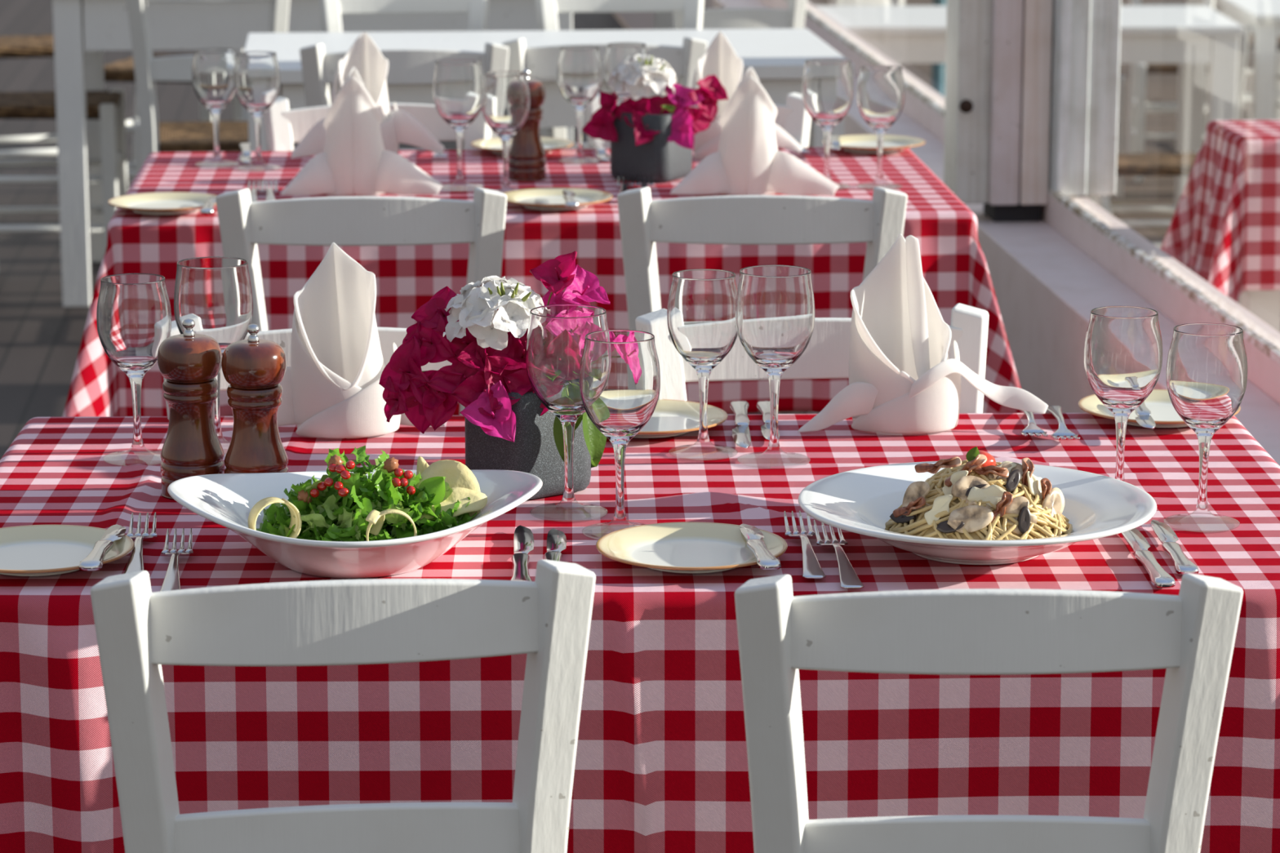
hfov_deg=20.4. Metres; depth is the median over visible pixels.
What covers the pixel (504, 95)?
bowl
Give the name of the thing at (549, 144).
plate
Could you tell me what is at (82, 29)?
dining table
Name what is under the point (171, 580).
fork
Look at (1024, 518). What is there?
mushroom piece
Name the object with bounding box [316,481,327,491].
pomegranate seed
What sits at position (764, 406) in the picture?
knife
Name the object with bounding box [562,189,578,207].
butter knife
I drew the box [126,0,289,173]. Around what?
chair
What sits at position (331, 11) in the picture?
chair
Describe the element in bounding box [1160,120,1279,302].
tablecloth
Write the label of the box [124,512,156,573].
fork
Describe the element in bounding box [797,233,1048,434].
folded napkin
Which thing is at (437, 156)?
fork
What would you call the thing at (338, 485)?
pomegranate seed
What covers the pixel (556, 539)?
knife
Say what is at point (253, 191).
fork
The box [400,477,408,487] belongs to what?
pomegranate seed
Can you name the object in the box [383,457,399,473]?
walnut piece
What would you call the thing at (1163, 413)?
plate
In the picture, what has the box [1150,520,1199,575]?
knife
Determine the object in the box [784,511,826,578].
fork
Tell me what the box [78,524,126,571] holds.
butter knife
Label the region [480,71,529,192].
wine glass
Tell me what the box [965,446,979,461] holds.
basil leaf
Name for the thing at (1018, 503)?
mushroom slice
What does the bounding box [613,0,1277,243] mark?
ground
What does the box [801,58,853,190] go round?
wine glass
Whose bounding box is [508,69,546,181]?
pepper mill
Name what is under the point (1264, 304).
chair
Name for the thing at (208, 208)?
butter knife
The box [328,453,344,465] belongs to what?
walnut piece
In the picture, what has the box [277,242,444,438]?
folded napkin
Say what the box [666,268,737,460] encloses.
wine glass
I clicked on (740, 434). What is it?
table knife
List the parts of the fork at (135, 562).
handle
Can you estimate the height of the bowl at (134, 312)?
0.091 m
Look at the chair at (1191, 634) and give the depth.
2.56 m
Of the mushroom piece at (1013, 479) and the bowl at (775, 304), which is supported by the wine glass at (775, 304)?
the bowl at (775, 304)
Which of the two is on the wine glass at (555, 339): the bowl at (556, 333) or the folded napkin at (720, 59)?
the bowl at (556, 333)
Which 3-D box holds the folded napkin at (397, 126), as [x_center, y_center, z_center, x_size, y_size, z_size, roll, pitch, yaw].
[-0.417,-0.506,5.449,0.234,0.190,0.088,0,12,0]
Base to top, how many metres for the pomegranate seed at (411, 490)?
0.008 m
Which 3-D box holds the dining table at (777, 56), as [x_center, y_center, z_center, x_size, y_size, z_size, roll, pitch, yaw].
[-0.202,-0.388,7.166,1.170,0.750,0.700,-1,12,-5]
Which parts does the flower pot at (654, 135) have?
bougainvillea flower, bougainvillea flower, bougainvillea flower, bougainvillea flower, pot, bougainvillea flower, bougainvillea flower, bougainvillea flower, bougainvillea flower, bougainvillea flower, bougainvillea flower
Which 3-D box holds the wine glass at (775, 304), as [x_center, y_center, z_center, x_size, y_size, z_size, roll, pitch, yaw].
[0.127,-0.057,3.357,0.075,0.183,0.075,-7,14,-31]
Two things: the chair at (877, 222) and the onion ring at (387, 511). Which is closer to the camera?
the onion ring at (387, 511)
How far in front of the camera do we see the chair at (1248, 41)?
14.87 m
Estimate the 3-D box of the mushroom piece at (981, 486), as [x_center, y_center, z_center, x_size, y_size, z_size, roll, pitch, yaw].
[0.284,0.055,2.984,0.023,0.013,0.007,-1,12,-4]
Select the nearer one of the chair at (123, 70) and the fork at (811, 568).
the fork at (811, 568)
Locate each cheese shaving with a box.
[924,494,952,524]
[942,470,968,496]
[967,484,1005,507]
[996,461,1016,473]
[1026,471,1042,497]
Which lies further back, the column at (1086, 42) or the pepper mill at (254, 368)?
the column at (1086, 42)
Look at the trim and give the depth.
6.13 m
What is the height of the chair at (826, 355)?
0.852 m
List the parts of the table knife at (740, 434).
handle, blade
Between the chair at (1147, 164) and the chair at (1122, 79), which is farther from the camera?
the chair at (1122, 79)
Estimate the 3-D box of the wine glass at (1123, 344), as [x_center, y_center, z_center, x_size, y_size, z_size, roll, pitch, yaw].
[0.433,-0.017,3.193,0.070,0.174,0.070,-1,12,-3]
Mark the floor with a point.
(41, 338)
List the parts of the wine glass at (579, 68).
stem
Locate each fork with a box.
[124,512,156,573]
[160,528,193,591]
[247,178,263,201]
[261,178,278,200]
[431,144,448,158]
[616,173,634,200]
[635,173,653,187]
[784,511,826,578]
[793,140,810,153]
[813,520,864,588]
[1019,409,1048,436]
[1046,405,1079,439]
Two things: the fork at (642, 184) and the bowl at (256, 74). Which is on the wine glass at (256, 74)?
the bowl at (256, 74)
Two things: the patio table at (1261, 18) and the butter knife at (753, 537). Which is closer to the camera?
the butter knife at (753, 537)
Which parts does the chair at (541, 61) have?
leg, rail, rail, leg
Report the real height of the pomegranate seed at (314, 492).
0.008 m
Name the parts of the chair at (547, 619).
leg, rail, rail, leg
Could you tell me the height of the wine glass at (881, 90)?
0.174 m
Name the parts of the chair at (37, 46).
seat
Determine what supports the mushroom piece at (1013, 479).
on the spaghetti
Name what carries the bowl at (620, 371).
on the wine glass at (620, 371)
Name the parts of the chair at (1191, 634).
leg, rail, rail, leg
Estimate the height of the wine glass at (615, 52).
0.174 m
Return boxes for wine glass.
[96,273,171,466]
[173,256,253,442]
[191,48,239,167]
[233,50,280,171]
[432,59,484,191]
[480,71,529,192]
[525,304,608,521]
[556,45,602,164]
[579,329,660,539]
[604,42,647,158]
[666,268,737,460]
[735,264,814,468]
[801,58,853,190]
[856,65,905,190]
[1084,306,1162,498]
[1164,323,1247,532]
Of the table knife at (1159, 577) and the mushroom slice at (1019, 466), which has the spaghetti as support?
the mushroom slice at (1019, 466)
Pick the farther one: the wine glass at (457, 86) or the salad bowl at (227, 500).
the wine glass at (457, 86)
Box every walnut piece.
[297,489,312,503]
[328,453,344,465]
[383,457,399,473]
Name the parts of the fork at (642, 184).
handle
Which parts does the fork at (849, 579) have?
handle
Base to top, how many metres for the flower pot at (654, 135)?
0.185 m
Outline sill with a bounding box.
[760,0,1279,404]
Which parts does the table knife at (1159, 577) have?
blade, handle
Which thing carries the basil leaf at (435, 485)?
on the salad
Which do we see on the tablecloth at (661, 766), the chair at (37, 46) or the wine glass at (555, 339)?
the wine glass at (555, 339)
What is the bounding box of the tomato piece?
[978,450,995,466]
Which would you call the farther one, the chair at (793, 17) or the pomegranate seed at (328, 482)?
the chair at (793, 17)
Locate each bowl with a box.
[96,273,171,374]
[167,469,542,578]
[173,256,253,355]
[191,48,235,111]
[233,50,279,114]
[432,59,484,128]
[480,71,529,137]
[525,304,608,418]
[556,45,602,107]
[579,329,660,441]
[604,42,647,102]
[666,268,737,369]
[735,264,814,372]
[801,58,853,127]
[856,65,905,130]
[1084,306,1162,413]
[1166,323,1247,433]
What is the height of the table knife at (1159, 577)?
0.008 m
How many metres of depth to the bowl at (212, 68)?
5.35 m
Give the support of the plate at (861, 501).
on the tablecloth at (661, 766)
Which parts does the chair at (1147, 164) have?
leg, leg, seat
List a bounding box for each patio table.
[814,5,1244,205]
[1218,0,1279,119]
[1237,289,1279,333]
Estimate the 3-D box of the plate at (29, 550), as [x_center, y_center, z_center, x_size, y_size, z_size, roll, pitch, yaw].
[-0.506,0.108,2.987,0.161,0.014,0.161,11,16,41]
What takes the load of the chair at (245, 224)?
on the floor
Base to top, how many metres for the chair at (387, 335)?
0.852 m
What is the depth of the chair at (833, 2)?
14.54 m
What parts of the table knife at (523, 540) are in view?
handle, blade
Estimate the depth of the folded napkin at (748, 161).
5.07 m
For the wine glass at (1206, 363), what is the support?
on the tablecloth at (661, 766)
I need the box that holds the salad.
[255,445,477,542]
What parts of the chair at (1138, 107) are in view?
leg, leg, rail, seat, leg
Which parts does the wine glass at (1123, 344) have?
stem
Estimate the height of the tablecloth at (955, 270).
0.379 m
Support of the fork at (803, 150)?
on the tablecloth at (955, 270)
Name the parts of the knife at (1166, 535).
blade, handle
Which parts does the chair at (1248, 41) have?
leg, seat, leg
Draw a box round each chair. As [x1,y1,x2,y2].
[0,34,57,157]
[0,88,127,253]
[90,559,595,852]
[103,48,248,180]
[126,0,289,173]
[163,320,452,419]
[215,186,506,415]
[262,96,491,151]
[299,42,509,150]
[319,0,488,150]
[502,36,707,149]
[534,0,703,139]
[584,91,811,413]
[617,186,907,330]
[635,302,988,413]
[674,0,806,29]
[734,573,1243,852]
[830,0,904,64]
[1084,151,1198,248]
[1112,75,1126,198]
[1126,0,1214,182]
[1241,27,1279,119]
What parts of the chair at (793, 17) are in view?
leg, rail, leg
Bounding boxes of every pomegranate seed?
[310,488,319,497]
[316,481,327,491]
[324,477,333,486]
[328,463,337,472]
[333,480,342,490]
[335,464,346,473]
[337,487,348,497]
[340,470,351,479]
[345,460,355,469]
[391,477,400,487]
[394,467,403,476]
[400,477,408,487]
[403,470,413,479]
[405,485,415,494]
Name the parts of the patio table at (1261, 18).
leg, leg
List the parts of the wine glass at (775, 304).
stem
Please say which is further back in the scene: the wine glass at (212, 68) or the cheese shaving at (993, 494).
the wine glass at (212, 68)
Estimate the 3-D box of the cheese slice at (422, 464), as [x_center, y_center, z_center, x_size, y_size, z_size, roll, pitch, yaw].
[-0.176,0.046,3.024,0.037,0.040,0.012,2,12,11]
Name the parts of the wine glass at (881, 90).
stem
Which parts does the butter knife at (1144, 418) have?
handle, blade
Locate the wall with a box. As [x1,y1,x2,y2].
[616,0,1279,466]
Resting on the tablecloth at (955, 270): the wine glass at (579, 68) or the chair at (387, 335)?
the wine glass at (579, 68)
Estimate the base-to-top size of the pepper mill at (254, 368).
0.162 m
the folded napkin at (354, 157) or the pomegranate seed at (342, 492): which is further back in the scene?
the folded napkin at (354, 157)
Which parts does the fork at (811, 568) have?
handle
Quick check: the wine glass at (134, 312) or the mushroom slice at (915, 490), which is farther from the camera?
the wine glass at (134, 312)
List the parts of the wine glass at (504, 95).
stem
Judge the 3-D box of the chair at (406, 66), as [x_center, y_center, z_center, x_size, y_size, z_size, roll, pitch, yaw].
[-0.425,-0.299,6.513,0.365,0.852,0.482,-1,12,-4]
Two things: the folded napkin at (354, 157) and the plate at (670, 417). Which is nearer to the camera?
the plate at (670, 417)
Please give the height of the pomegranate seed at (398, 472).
0.008 m
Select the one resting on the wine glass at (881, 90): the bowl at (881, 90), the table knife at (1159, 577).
the bowl at (881, 90)
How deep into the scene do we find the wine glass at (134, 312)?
3.33 m
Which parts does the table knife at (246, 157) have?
handle, blade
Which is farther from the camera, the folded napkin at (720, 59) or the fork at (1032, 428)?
the folded napkin at (720, 59)
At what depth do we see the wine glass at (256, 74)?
5.31 m
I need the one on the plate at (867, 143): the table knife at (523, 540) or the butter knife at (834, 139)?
the butter knife at (834, 139)
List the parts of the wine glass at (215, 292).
stem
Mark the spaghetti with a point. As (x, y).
(1046, 526)
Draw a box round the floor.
[0,0,807,459]
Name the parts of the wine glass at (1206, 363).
stem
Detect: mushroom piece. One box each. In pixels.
[889,511,915,524]
[936,520,964,533]
[965,484,987,497]
[1004,469,1020,492]
[1017,506,1031,533]
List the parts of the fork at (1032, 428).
handle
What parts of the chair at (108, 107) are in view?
seat, leg, leg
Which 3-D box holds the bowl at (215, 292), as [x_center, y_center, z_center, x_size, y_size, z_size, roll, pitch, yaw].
[-0.407,-0.110,3.396,0.075,0.096,0.075,8,15,35]
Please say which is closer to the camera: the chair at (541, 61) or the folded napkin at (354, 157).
the folded napkin at (354, 157)
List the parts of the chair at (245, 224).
leg, rail, leg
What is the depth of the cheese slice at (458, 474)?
3.00 m
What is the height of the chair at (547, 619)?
0.852 m
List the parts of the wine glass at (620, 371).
stem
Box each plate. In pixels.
[0,524,134,576]
[107,191,217,214]
[470,137,573,154]
[502,187,613,210]
[595,521,787,573]
[633,399,727,438]
[798,461,1156,564]
[822,133,925,153]
[1078,389,1240,427]
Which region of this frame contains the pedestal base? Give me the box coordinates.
[931,0,946,97]
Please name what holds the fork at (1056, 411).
on the tablecloth at (661, 766)
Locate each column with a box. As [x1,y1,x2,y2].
[943,0,1053,222]
[1048,0,1121,195]
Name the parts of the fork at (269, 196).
handle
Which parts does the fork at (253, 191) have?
handle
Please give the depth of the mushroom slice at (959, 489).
2.98 m
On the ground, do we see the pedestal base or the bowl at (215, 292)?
the pedestal base
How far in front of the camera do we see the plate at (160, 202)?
4.97 m
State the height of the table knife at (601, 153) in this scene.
0.008 m
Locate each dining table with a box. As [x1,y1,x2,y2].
[52,0,573,306]
[244,28,854,413]
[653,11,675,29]
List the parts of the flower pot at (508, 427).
bougainvillea flower, bougainvillea flower, bougainvillea flower, bougainvillea flower, bougainvillea flower, bougainvillea flower, bougainvillea flower, bougainvillea flower, bougainvillea flower, bougainvillea flower, bougainvillea flower, bougainvillea flower, bougainvillea flower, bougainvillea flower, bougainvillea flower, bougainvillea flower, pot, flower stem, bougainvillea flower, bougainvillea flower, bougainvillea flower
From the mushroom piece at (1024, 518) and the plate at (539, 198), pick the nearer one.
the mushroom piece at (1024, 518)
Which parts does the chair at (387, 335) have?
leg, rail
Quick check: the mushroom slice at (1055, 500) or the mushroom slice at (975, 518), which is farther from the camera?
the mushroom slice at (1055, 500)
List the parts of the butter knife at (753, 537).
blade, handle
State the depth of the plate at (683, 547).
3.02 m
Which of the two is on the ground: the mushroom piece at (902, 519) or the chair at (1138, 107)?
the chair at (1138, 107)
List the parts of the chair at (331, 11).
leg, rail, leg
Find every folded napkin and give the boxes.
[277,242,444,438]
[280,66,443,195]
[290,31,444,158]
[670,66,839,195]
[690,31,802,159]
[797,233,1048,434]
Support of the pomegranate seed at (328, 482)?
on the salad
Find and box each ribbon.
[365,509,385,535]
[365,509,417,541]
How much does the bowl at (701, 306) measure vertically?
0.091 m
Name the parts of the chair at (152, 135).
leg, leg, rail, seat, rail, leg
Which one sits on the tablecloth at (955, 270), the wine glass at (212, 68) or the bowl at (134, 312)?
the wine glass at (212, 68)
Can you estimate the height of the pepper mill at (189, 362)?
0.162 m
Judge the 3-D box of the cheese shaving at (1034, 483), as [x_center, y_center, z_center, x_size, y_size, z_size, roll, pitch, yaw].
[0.338,0.053,3.011,0.025,0.032,0.008,-9,15,-36]
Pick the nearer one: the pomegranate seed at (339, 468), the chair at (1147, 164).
the pomegranate seed at (339, 468)
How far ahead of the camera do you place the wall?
6.29 m
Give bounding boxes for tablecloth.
[0,413,1279,852]
[62,146,1023,417]
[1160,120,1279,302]
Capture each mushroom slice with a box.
[902,480,930,516]
[946,505,993,533]
[951,475,991,509]
[987,462,1022,485]
[1001,496,1037,535]
[1041,487,1064,517]
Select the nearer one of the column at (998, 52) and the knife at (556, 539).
the knife at (556, 539)
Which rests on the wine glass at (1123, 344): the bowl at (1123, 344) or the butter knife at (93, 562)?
the bowl at (1123, 344)
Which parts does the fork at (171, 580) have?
handle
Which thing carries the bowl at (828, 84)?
on the wine glass at (828, 84)
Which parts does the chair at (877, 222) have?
leg, rail, leg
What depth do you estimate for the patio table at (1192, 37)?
12.36 m
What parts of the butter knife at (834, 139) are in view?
handle, blade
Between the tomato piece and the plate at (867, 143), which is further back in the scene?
the plate at (867, 143)
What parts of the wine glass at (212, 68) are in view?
stem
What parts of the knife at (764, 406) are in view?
handle, blade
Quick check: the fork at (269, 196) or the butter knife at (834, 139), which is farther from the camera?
the butter knife at (834, 139)
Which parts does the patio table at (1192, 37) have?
leg, leg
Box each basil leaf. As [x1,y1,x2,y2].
[418,476,446,505]
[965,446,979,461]
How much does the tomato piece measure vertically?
0.016 m
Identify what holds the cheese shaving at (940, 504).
on the spaghetti
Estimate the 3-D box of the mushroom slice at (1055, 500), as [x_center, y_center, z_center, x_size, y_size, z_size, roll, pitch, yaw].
[0.349,0.068,3.012,0.012,0.030,0.028,10,16,39]
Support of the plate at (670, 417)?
on the tablecloth at (661, 766)
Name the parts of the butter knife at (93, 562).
handle, blade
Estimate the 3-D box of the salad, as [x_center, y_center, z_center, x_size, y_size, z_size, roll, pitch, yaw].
[-0.229,0.059,2.995,0.192,0.085,0.137,-1,12,-3]
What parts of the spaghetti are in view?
bacon strip, bacon strip, bacon strip, bacon strip, bacon strip, bacon strip, bacon strip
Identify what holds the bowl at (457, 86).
on the wine glass at (457, 86)
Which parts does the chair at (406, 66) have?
leg, rail, rail, leg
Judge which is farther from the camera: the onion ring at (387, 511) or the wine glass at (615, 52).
the wine glass at (615, 52)
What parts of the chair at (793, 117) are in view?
leg, rail, leg, leg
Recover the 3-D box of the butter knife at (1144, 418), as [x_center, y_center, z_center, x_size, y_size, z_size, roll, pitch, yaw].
[0.495,-0.014,3.518,0.020,0.008,0.149,0,12,2]
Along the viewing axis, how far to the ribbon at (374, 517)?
2.94 m
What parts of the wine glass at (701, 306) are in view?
stem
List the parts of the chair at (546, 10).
leg, rail, leg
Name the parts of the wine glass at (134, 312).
stem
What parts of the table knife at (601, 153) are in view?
handle, blade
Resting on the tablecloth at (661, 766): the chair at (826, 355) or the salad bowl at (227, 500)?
the salad bowl at (227, 500)
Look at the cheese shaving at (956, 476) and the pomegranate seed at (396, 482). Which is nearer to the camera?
the pomegranate seed at (396, 482)
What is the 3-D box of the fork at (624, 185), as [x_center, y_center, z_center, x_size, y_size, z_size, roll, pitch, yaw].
[-0.022,-0.343,5.106,0.027,0.012,0.196,0,12,1]
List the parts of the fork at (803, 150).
handle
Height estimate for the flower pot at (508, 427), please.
0.216 m
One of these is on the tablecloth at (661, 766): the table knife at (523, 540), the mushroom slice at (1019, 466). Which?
the table knife at (523, 540)
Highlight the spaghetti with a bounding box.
[884,453,1072,540]
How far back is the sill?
6.27 m
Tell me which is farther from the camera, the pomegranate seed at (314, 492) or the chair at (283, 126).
the chair at (283, 126)
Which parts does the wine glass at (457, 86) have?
stem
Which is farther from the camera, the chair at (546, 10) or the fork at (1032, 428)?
the chair at (546, 10)
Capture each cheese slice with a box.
[413,459,480,521]
[416,456,429,475]
[419,487,487,520]
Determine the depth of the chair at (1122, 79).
13.40 m
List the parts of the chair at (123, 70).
leg, seat, leg, leg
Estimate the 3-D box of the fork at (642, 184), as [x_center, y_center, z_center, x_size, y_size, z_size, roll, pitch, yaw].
[0.006,-0.343,5.106,0.027,0.012,0.196,0,12,0]
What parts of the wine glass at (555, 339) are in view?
stem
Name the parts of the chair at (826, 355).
leg, rail, leg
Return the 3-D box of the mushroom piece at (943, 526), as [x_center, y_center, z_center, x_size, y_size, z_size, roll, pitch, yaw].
[0.260,0.084,2.971,0.024,0.012,0.008,2,12,8]
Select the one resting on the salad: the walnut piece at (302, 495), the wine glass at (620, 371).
the walnut piece at (302, 495)
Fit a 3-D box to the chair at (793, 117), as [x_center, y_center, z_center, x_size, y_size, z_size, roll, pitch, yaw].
[0.082,-0.078,5.527,0.365,0.831,0.482,1,12,3]
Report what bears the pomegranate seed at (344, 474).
on the salad
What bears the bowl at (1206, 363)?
on the wine glass at (1206, 363)
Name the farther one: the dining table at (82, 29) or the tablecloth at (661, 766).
the dining table at (82, 29)
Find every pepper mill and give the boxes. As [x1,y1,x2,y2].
[157,318,224,499]
[221,324,288,473]
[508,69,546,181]
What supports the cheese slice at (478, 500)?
on the salad
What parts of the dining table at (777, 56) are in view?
leg, leg, leg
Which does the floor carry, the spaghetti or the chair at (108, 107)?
the chair at (108, 107)
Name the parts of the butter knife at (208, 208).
blade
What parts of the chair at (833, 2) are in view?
leg, rail, leg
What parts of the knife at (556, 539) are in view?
handle, blade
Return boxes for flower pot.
[378,250,609,499]
[581,53,728,182]
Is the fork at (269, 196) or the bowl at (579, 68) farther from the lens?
the bowl at (579, 68)
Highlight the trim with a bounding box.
[785,0,1279,364]
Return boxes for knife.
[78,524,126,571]
[200,195,216,214]
[239,142,252,163]
[511,525,533,581]
[544,528,566,561]
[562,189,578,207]
[590,140,609,160]
[729,400,751,448]
[739,524,781,570]
[756,400,779,439]
[830,134,840,149]
[1120,528,1175,587]
[1134,400,1155,428]
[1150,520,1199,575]
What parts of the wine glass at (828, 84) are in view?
stem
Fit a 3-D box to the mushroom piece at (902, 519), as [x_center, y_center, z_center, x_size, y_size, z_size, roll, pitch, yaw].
[0.223,0.077,3.011,0.024,0.011,0.008,9,15,36]
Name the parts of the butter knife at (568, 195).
blade, handle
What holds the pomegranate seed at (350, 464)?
on the salad
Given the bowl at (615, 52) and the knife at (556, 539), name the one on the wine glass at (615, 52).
the bowl at (615, 52)
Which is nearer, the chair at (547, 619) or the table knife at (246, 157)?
the chair at (547, 619)
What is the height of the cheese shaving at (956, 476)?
0.023 m
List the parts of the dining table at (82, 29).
leg, leg, leg, leg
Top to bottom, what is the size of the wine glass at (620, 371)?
0.174 m
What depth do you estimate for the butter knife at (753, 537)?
2.96 m
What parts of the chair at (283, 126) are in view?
leg, rail, leg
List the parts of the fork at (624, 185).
handle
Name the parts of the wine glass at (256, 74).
stem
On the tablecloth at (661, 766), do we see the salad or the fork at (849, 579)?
the fork at (849, 579)
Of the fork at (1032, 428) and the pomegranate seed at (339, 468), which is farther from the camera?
the fork at (1032, 428)

